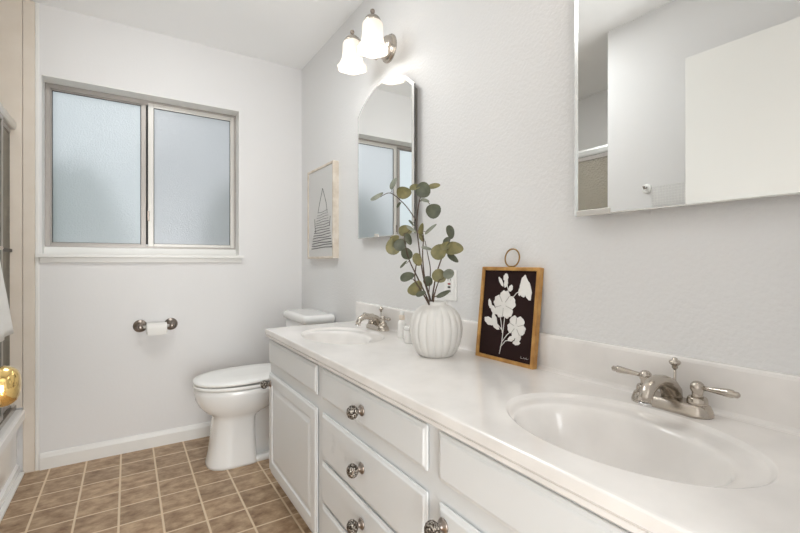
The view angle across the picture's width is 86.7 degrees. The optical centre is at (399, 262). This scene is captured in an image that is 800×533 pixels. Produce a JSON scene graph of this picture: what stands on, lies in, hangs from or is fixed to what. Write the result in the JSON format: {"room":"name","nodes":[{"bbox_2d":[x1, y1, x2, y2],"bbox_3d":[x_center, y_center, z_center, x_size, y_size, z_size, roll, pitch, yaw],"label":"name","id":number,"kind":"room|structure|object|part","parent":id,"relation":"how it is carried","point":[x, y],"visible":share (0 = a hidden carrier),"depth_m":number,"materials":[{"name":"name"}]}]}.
{"room":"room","nodes":[
{"label":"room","id":0,"kind":"room"},
{"bbox_2d":[0,366,21,406],"bbox_3d":[-0.487,0.060,0.363,0.148,2.023,0.753,0,0,-33],"label":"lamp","id":1,"kind":"structure","parent":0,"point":[10,377],"depth_m":0.64,"materials":[{"name":"gold metal"}]},
{"bbox_2d":[0,472,24,522],"bbox_3d":[-1.549,1.078,1.568,0.023,0.012,1.433,0,0,-33],"label":"trim","id":2,"kind":"structure","parent":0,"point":[3,509],"depth_m":1.96,"materials":[{"name":"white wood"}]},
{"bbox_2d":[0,436,311,532],"bbox_3d":[-0.363,1.114,0.658,2.900,0.060,4.700,0,0,-33],"label":"floor","id":3,"kind":"structure","parent":0,"point":[170,488],"depth_m":1.94,"materials":[{"name":"tile"}]},
{"bbox_2d":[0,409,24,508],"bbox_3d":[-1.847,0.916,1.382,0.729,0.335,1.425,0,0,-33],"label":"bathtub","id":4,"kind":"object","parent":3,"relation":"on","point":[9,470],"visible":0.96,"depth_m":1.98,"materials":[{"name":"white ceramic"}]},
{"bbox_2d":[0,410,19,437],"bbox_3d":[-1.848,0.886,1.381,0.703,0.275,1.405,0,0,-33],"label":"basin","id":5,"kind":"object","parent":4,"relation":"in","point":[9,430],"depth_m":1.97,"materials":[{"name":"white ceramic"}]},
{"bbox_2d":[192,309,334,470],"bbox_3d":[-0.785,0.692,2.431,0.730,0.784,0.412,0,0,-33],"label":"toilet","id":6,"kind":"object","parent":3,"relation":"on","point":[237,404],"visible":0.59,"depth_m":2.25,"materials":[{"name":"white ceramic"}]},
{"bbox_3d":[-0.886,0.654,2.366,0.490,0.018,0.368,0,0,-33],"label":"seat","id":7,"kind":"part","parent":6,"relation":"part of","materials":[{"name":"white plastic"}]},
{"bbox_3d":[-0.884,0.625,2.368,0.494,0.032,0.370,0,0,-33],"label":"lid","id":8,"kind":"part","parent":6,"relation":"part of","materials":[{"name":"white plastic"}]},
{"bbox_3d":[-0.554,0.510,2.579,0.178,0.323,0.386,0,0,-33],"label":"tank","id":9,"kind":"part","parent":6,"relation":"part of","materials":[{"name":"white ceramic"}]},
{"bbox_3d":[-0.559,0.325,2.576,0.194,0.049,0.412,0,0,-33],"label":"tank lid","id":10,"kind":"part","parent":6,"relation":"part of","materials":[{"name":"white ceramic"}]},
{"bbox_2d":[260,339,631,532],"bbox_3d":[0.083,0.717,1.294,0.522,0.735,1.918,0,0,-33],"label":"vanity cabinet","id":11,"kind":"object","parent":3,"relation":"on","point":[347,458],"visible":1,"depth_m":1.11,"materials":[{"name":"white wood"}]},
{"bbox_3d":[-0.619,0.557,1.934,0.031,0.038,0.038,0,0,-33],"label":"knob","id":12,"kind":"part","parent":11,"relation":"part of","materials":[{"name":"silver metal"}]},
{"bbox_3d":[-0.450,0.737,1.734,0.010,0.454,0.591,0,0,-33],"label":"door","id":13,"kind":"part","parent":11,"relation":"part of","materials":[{"name":"white wood"}]},
{"bbox_3d":[-0.103,0.892,1.192,0.010,0.143,0.602,0,0,-33],"label":"drawer","id":14,"kind":"part","parent":11,"relation":"part of","materials":[{"name":"white wood"}]},
{"bbox_3d":[-0.132,0.733,1.174,0.031,0.038,0.038,0,0,-33],"label":"knob","id":15,"kind":"part","parent":11,"relation":"part of","materials":[{"name":"silver metal"}]},
{"bbox_3d":[-0.132,0.577,1.174,0.031,0.038,0.038,0,0,-33],"label":"knob","id":16,"kind":"part","parent":11,"relation":"part of","materials":[{"name":"silver metal"}]},
{"bbox_3d":[-0.132,0.415,1.174,0.031,0.038,0.038,0,0,-33],"label":"knob","id":17,"kind":"part","parent":11,"relation":"part of","materials":[{"name":"silver metal"}]},
{"bbox_3d":[-0.103,0.744,1.192,0.010,0.137,0.602,0,0,-33],"label":"drawer","id":18,"kind":"part","parent":11,"relation":"part of","materials":[{"name":"white wood"}]},
{"bbox_3d":[-0.114,0.733,1.185,0.017,0.032,0.032,0,0,-33],"label":"knob","id":19,"kind":"part","parent":11,"relation":"part of","materials":[{"name":"silver metal"}]},
{"bbox_3d":[-0.114,0.577,1.185,0.017,0.032,0.032,0,0,-33],"label":"knob","id":20,"kind":"part","parent":11,"relation":"part of","materials":[{"name":"silver metal"}]},
{"bbox_3d":[-0.114,0.415,1.185,0.017,0.032,0.032,0,0,-33],"label":"knob","id":21,"kind":"part","parent":11,"relation":"part of","materials":[{"name":"silver metal"}]},
{"bbox_3d":[-0.103,0.588,1.192,0.010,0.156,0.602,0,0,-33],"label":"drawer","id":22,"kind":"part","parent":11,"relation":"part of","materials":[{"name":"white wood"}]},
{"bbox_3d":[-0.103,0.412,1.192,0.010,0.104,0.602,0,0,-33],"label":"drawer","id":23,"kind":"part","parent":11,"relation":"part of","materials":[{"name":"white wood"}]},
{"bbox_3d":[0.066,0.547,0.866,0.031,0.038,0.038,0,0,-33],"label":"knob","id":24,"kind":"part","parent":11,"relation":"part of","materials":[{"name":"silver metal"}]},
{"bbox_3d":[0.084,0.547,0.877,0.017,0.032,0.032,0,0,-33],"label":"knob","id":25,"kind":"part","parent":11,"relation":"part of","materials":[{"name":"silver metal"}]},
{"bbox_3d":[0.165,0.737,0.776,0.010,0.454,0.304,0,0,-33],"label":"door","id":26,"kind":"part","parent":11,"relation":"part of","materials":[{"name":"white wood"}]},
{"bbox_2d":[265,301,799,532],"bbox_3d":[0.095,0.326,1.306,0.490,0.242,1.925,0,0,-33],"label":"countertop","id":27,"kind":"structure","parent":11,"relation":"on","point":[571,424],"depth_m":0.85,"materials":[{"name":"stone"}]},
{"bbox_2d":[300,327,384,343],"bbox_3d":[-0.248,0.378,1.808,0.326,0.139,0.462,0,0,-33],"label":"basin","id":28,"kind":"object","parent":27,"relation":"in","point":[318,335],"depth_m":1.93,"materials":[{"name":"white ceramic"}]},
{"bbox_2d":[355,306,390,331],"bbox_3d":[-0.110,0.256,1.954,0.167,0.104,0.193,0,0,8],"label":"faucet","id":29,"kind":"object","parent":27,"relation":"on","point":[376,323],"visible":1,"depth_m":1.91,"materials":[{"name":"silver metal"}]},
{"bbox_3d":[-0.141,0.262,1.934,0.137,0.061,0.041,0,0,-33],"label":"spout","id":30,"kind":"part","parent":29,"relation":"part of","materials":[{"name":"silver metal"}]},
{"bbox_3d":[-0.104,0.296,1.958,0.058,0.024,0.158,0,0,-33],"label":"plate","id":31,"kind":"part","parent":29,"relation":"part of","materials":[{"name":"silver metal"}]},
{"bbox_3d":[-0.061,0.257,1.889,0.027,0.034,0.087,0,0,-33],"label":"lever","id":32,"kind":"part","parent":29,"relation":"part of","materials":[{"name":"silver metal"}]},
{"bbox_2d":[398,311,405,337],"bbox_3d":[0.008,0.254,1.742,0.036,0.109,0.036,0,0,-33],"label":"soap bottle","id":33,"kind":"object","parent":27,"relation":"on","point":[401,323],"visible":0.92,"depth_m":1.73,"materials":[{"name":"white plastic"}]},
{"bbox_2d":[404,325,411,343],"bbox_3d":[0.037,0.277,1.630,0.044,0.063,0.044,0,0,-33],"label":"jar","id":34,"kind":"object","parent":27,"relation":"on","point":[407,339],"visible":0.59,"depth_m":1.61,"materials":[{"name":"white plastic"}]},
{"bbox_2d":[409,300,462,357],"bbox_3d":[0.120,0.218,1.415,0.178,0.180,0.176,0,0,-33],"label":"vase","id":35,"kind":"object","parent":27,"relation":"on","point":[436,329],"visible":0.95,"depth_m":1.35,"materials":[{"name":"white ceramic"}]},
{"bbox_2d":[370,178,440,301],"bbox_3d":[0.019,-0.042,1.411,0.235,0.482,0.035,0,0,-1],"label":"stem","id":36,"kind":"object","parent":35,"relation":"in","point":[433,211],"visible":0.96,"depth_m":1.41,"materials":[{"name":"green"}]},
{"bbox_3d":[0.020,-0.028,1.409,0.184,0.454,0.026,0,0,0],"label":"stem","id":37,"kind":"part","parent":36,"relation":"part of","materials":[{"name":"brown"}]},
{"bbox_2d":[386,225,429,302],"bbox_3d":[0.040,0.039,1.378,0.171,0.320,0.051,0,0,-17],"label":"stem","id":38,"kind":"object","parent":35,"relation":"in","point":[394,244],"visible":0.93,"depth_m":1.37,"materials":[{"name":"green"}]},
{"bbox_3d":[0.058,0.047,1.386,0.136,0.304,0.029,0,0,-25],"label":"stem","id":39,"kind":"part","parent":38,"relation":"part of","materials":[{"name":"brown plant"}]},
{"bbox_2d":[400,253,429,304],"bbox_3d":[0.073,0.085,1.380,0.135,0.231,0.057,0,0,-18],"label":"stem","id":40,"kind":"object","parent":35,"relation":"in","point":[415,289],"visible":0.92,"depth_m":1.38,"materials":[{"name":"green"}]},
{"bbox_3d":[0.086,0.098,1.392,0.106,0.203,0.023,0,0,-28],"label":"stem","id":41,"kind":"part","parent":40,"relation":"part of","materials":[{"name":"brown plant"}]},
{"bbox_2d":[418,223,436,298],"bbox_3d":[0.089,0.034,1.417,0.058,0.329,0.038,0,0,24],"label":"stem","id":42,"kind":"object","parent":35,"relation":"in","point":[428,279],"visible":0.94,"depth_m":1.41,"materials":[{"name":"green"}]},
{"bbox_3d":[0.092,0.044,1.416,0.042,0.309,0.014,0,0,15],"label":"stem","id":43,"kind":"part","parent":42,"relation":"part of","materials":[{"name":"brown"}]},
{"bbox_2d":[432,269,453,301],"bbox_3d":[0.132,0.110,1.387,0.080,0.179,0.044,0,0,42],"label":"stem","id":44,"kind":"object","parent":35,"relation":"in","point":[439,276],"visible":0.94,"depth_m":1.38,"materials":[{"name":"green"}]},
{"bbox_3d":[0.118,0.122,1.393,0.031,0.156,0.067,0,0,-25],"label":"stem","id":45,"kind":"part","parent":44,"relation":"part of","materials":[{"name":"brown plant"}]},
{"bbox_2d":[431,225,462,301],"bbox_3d":[0.149,0.039,1.375,0.108,0.318,0.036,0,0,25],"label":"stem","id":46,"kind":"object","parent":35,"relation":"in","point":[438,252],"visible":0.95,"depth_m":1.37,"materials":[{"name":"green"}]},
{"bbox_3d":[0.134,0.055,1.389,0.070,0.287,0.017,0,0,30],"label":"stem","id":47,"kind":"part","parent":46,"relation":"part of","materials":[{"name":"brown"}]},
{"bbox_2d":[475,248,543,369],"bbox_3d":[0.337,0.133,1.327,0.053,0.355,0.232,0,0,-34],"label":"framed piece","id":48,"kind":"object","parent":27,"relation":"on","point":[508,329],"visible":1,"depth_m":1.31,"materials":[{"name":"black paper"}]},
{"bbox_2d":[506,393,779,488],"bbox_3d":[0.405,0.378,0.791,0.326,0.139,0.462,0,0,-33],"label":"basin","id":49,"kind":"object","parent":27,"relation":"in","point":[644,447],"depth_m":0.82,"materials":[{"name":"white ceramic"}]},
{"bbox_2d":[611,357,740,419],"bbox_3d":[0.568,0.256,0.897,0.167,0.104,0.193,0,0,8],"label":"faucet","id":50,"kind":"object","parent":27,"relation":"on","point":[670,398],"visible":1,"depth_m":0.86,"materials":[{"name":"silver metal"}]},
{"bbox_3d":[0.530,0.257,0.969,0.027,0.034,0.087,0,0,-33],"label":"lever","id":51,"kind":"part","parent":50,"relation":"part of","materials":[{"name":"silver metal"}]},
{"bbox_3d":[0.547,0.281,0.944,0.037,0.018,0.037,0,0,-33],"label":"handle","id":52,"kind":"part","parent":50,"relation":"part of","materials":[{"name":"silver metal"}]},
{"bbox_3d":[0.537,0.262,0.877,0.137,0.061,0.041,0,0,-33],"label":"spout","id":53,"kind":"part","parent":50,"relation":"part of","materials":[{"name":"silver metal"}]},
{"bbox_3d":[0.574,0.296,0.901,0.058,0.024,0.158,0,0,-33],"label":"plate","id":54,"kind":"part","parent":50,"relation":"part of","materials":[{"name":"silver metal"}]},
{"bbox_3d":[0.591,0.247,0.912,0.023,0.086,0.023,0,0,-33],"label":"lift rod","id":55,"kind":"part","parent":50,"relation":"part of","materials":[{"name":"silver metal"}]},
{"bbox_3d":[0.602,0.281,0.858,0.037,0.018,0.037,0,0,-33],"label":"handle","id":56,"kind":"part","parent":50,"relation":"part of","materials":[{"name":"silver metal"}]},
{"bbox_3d":[0.618,0.257,0.832,0.027,0.034,0.087,0,0,-33],"label":"lever","id":57,"kind":"part","parent":50,"relation":"part of","materials":[{"name":"silver metal"}]},
{"bbox_2d":[16,3,301,472],"bbox_3d":[-1.644,-0.136,2.468,2.500,2.440,0.160,0,0,-33],"label":"wall","id":58,"kind":"structure","parent":0,"point":[101,379],"depth_m":2.53,"materials":[{"name":"white paint"}]},
{"bbox_2d":[0,0,22,407],"bbox_3d":[-1.856,-0.305,1.378,0.725,2.098,1.445,0,0,-33],"label":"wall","id":59,"kind":"structure","parent":58,"relation":"attached to","point":[11,11],"depth_m":2.16,"materials":[{"name":"beige paint"}]},
{"bbox_2d":[0,103,15,429],"bbox_3d":[-1.584,0.009,1.553,0.101,1.481,1.427,0,0,-33],"label":"shower door","id":60,"kind":"structure","parent":59,"relation":"attached to","point":[7,122],"depth_m":2.06,"materials":[{"name":"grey glass"}]},
{"bbox_3d":[-1.513,0.019,1.452,0.006,1.360,1.133,0,0,-33],"label":"glass panel","id":61,"kind":"part","parent":60,"relation":"part of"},
{"bbox_3d":[-1.513,0.021,1.452,0.016,1.395,1.161,0,0,-33],"label":"panel frame","id":62,"kind":"part","parent":60,"relation":"part of","materials":[{"name":"silver metal"}]},
{"bbox_3d":[-1.814,0.019,1.889,0.006,1.360,0.610,0,0,-33],"label":"glass panel","id":63,"kind":"part","parent":60,"relation":"part of","materials":[{"name":"clear glass"}]},
{"bbox_3d":[-1.805,0.021,1.875,0.016,1.395,0.606,0,0,-33],"label":"panel frame","id":64,"kind":"part","parent":60,"relation":"part of","materials":[{"name":"silver metal"}]},
{"bbox_2d":[0,262,13,341],"bbox_3d":[-1.572,0.125,1.626,0.048,0.404,0.577,0,0,-33],"label":"hand towel","id":65,"kind":"object","parent":60,"relation":"hanging from","point":[6,328],"visible":1,"depth_m":1.75,"materials":[{"name":"white fabric"}]},
{"bbox_2d":[23,0,34,472],"bbox_3d":[-1.917,-0.135,2.191,0.047,2.438,0.012,0,0,-33],"label":"trim","id":66,"kind":"structure","parent":58,"relation":"attached to","point":[28,6],"depth_m":2.19,"materials":[{"name":"beige paint"}]},
{"bbox_2d":[35,2,38,470],"bbox_3d":[-1.891,-0.135,2.210,0.016,2.438,0.007,0,0,-33],"label":"trim","id":67,"kind":"structure","parent":58,"relation":"attached to","point":[36,3],"depth_m":2.21,"materials":[{"name":"white paint"}]},
{"bbox_2d":[39,421,210,470],"bbox_3d":[-1.284,1.041,2.596,1.417,0.086,0.014,0,0,-33],"label":"baseboard","id":68,"kind":"structure","parent":58,"relation":"attached to","point":[67,456],"depth_m":2.40,"materials":[{"name":"white wood"}]},
{"bbox_2d":[35,74,243,262],"bbox_3d":[-1.493,-0.493,2.539,1.035,0.986,0.184,0,0,-33],"label":"window","id":69,"kind":"structure","parent":58,"relation":"in","point":[126,179],"depth_m":2.54,"materials":[{"name":"glass"}]},
{"bbox_3d":[-1.746,-0.531,2.460,0.430,0.846,0.004,0,0,-33],"label":"pane","id":70,"kind":"part","parent":69,"relation":"part of","materials":[{"name":"glass"}]},
{"bbox_3d":[-1.738,-0.530,2.458,0.455,0.864,0.026,0,0,-33],"label":"sash","id":71,"kind":"part","parent":69,"relation":"part of","materials":[{"name":"glass"}]},
{"bbox_3d":[-1.325,-0.532,2.710,0.493,0.872,0.020,0,0,-33],"label":"sash","id":72,"kind":"part","parent":69,"relation":"part of","materials":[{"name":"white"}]},
{"bbox_3d":[-1.322,-0.528,2.713,0.449,0.836,0.004,0,0,-33],"label":"pane","id":73,"kind":"part","parent":69,"relation":"part of","materials":[{"name":"glass"}]},
{"bbox_2d":[133,318,177,331],"bbox_3d":[-1.421,0.368,2.470,0.230,0.072,0.078,0,0,-33],"label":"toilet paper holder","id":74,"kind":"object","parent":58,"relation":"attached to","point":[139,325],"visible":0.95,"depth_m":2.46,"materials":[{"name":"silver metal"}]},
{"bbox_3d":[-1.487,0.368,2.427,0.072,0.072,0.078,0,0,-33],"label":"post","id":75,"kind":"part","parent":74,"relation":"part of","materials":[{"name":"silver metal"}]},
{"bbox_2d":[146,322,166,335],"bbox_3d":[-1.405,0.382,2.450,0.102,0.068,0.063,0,0,-33],"label":"toilet paper roll","id":76,"kind":"object","parent":74,"relation":"on","point":[160,328],"visible":0.99,"depth_m":2.43,"materials":[{"name":"white paper"}]},
{"bbox_3d":[-1.354,0.368,2.513,0.072,0.072,0.078,0,0,-33],"label":"post","id":77,"kind":"part","parent":74,"relation":"part of","materials":[{"name":"silver metal"}]},
{"bbox_2d":[30,0,363,69],"bbox_3d":[-0.363,-1.396,0.658,2.900,0.080,4.700,0,0,-33],"label":"ceiling","id":78,"kind":"structure","parent":0,"point":[290,33],"depth_m":2.38,"materials":[{"name":"white paint"}]},
{"bbox_2d":[302,0,799,374],"bbox_3d":[0.152,-0.136,1.800,0.140,2.440,2.905,0,0,-33],"label":"wall","id":79,"kind":"structure","parent":0,"point":[494,80],"depth_m":1.30,"materials":[{"name":"white paint"}]},
{"bbox_2d":[307,160,338,258],"bbox_3d":[-0.482,-0.307,2.624,0.036,0.566,0.414,0,0,-33],"label":"wall picture","id":80,"kind":"object","parent":79,"relation":"attached to","point":[323,181],"visible":1,"depth_m":2.58,"materials":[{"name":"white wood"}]},
{"bbox_2d":[309,164,331,256],"bbox_3d":[-0.491,-0.307,2.619,0.004,0.540,0.388,0,0,-33],"label":"print","id":81,"kind":"object","parent":80,"relation":"attached to","point":[320,178],"depth_m":2.61,"materials":[{"name":"grey paper"}]},
{"bbox_2d":[337,9,396,75],"bbox_3d":[-0.142,-0.999,1.923,0.220,0.181,0.334,0,0,-33],"label":"wall sconce","id":82,"kind":"object","parent":79,"relation":"attached to","point":[372,44],"visible":1,"depth_m":1.92,"materials":[{"name":"white glass"}]},
{"bbox_3d":[-0.224,-0.971,1.987,0.150,0.125,0.138,0,0,-33],"label":"lamp shade","id":83,"kind":"part","parent":82,"relation":"part of","materials":[{"name":"white glass"}]},
{"bbox_3d":[-0.118,-0.971,1.822,0.150,0.125,0.138,0,0,-33],"label":"lamp shade","id":84,"kind":"part","parent":82,"relation":"part of","materials":[{"name":"white glass"}]},
{"bbox_2d":[358,75,416,238],"bbox_3d":[-0.068,-0.484,1.976,0.039,0.728,0.508,0,0,-33],"label":"mirror","id":85,"kind":"object","parent":79,"relation":"attached to","point":[387,119],"visible":1,"depth_m":1.92,"materials":[{"name":"silver metal"}]},
{"bbox_3d":[-0.076,-0.484,1.971,0.006,0.725,0.506,0,0,-33],"label":"door","id":86,"kind":"part","parent":85,"relation":"part of","materials":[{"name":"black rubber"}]},
{"bbox_2d":[444,270,456,300],"bbox_3d":[0.189,0.086,1.603,0.010,0.116,0.072,0,0,-33],"label":"wall outlet","id":87,"kind":"object","parent":79,"relation":"attached to","point":[450,284],"visible":0.73,"depth_m":1.59,"materials":[{"name":"white plastic"}]},
{"bbox_2d":[447,277,452,293],"bbox_3d":[0.187,0.086,1.602,0.004,0.068,0.033,0,0,-33],"label":"receptacle","id":88,"kind":"object","parent":87,"relation":"attached to","point":[449,281],"depth_m":1.59,"materials":[{"name":"white plastic"}]},
{"bbox_2d":[355,301,799,435],"bbox_3d":[0.288,0.277,1.430,0.030,0.143,1.925,0,0,-33],"label":"backsplash","id":89,"kind":"structure","parent":79,"relation":"attached to","point":[769,399],"depth_m":0.94,"materials":[{"name":"stone"}]},
{"bbox_2d":[575,0,799,216],"bbox_3d":[0.612,-0.484,0.918,0.039,0.728,0.508,0,0,-33],"label":"mirror","id":90,"kind":"object","parent":79,"relation":"attached to","point":[678,103],"visible":1,"depth_m":0.90,"materials":[{"name":"silver metal"}]}
]}

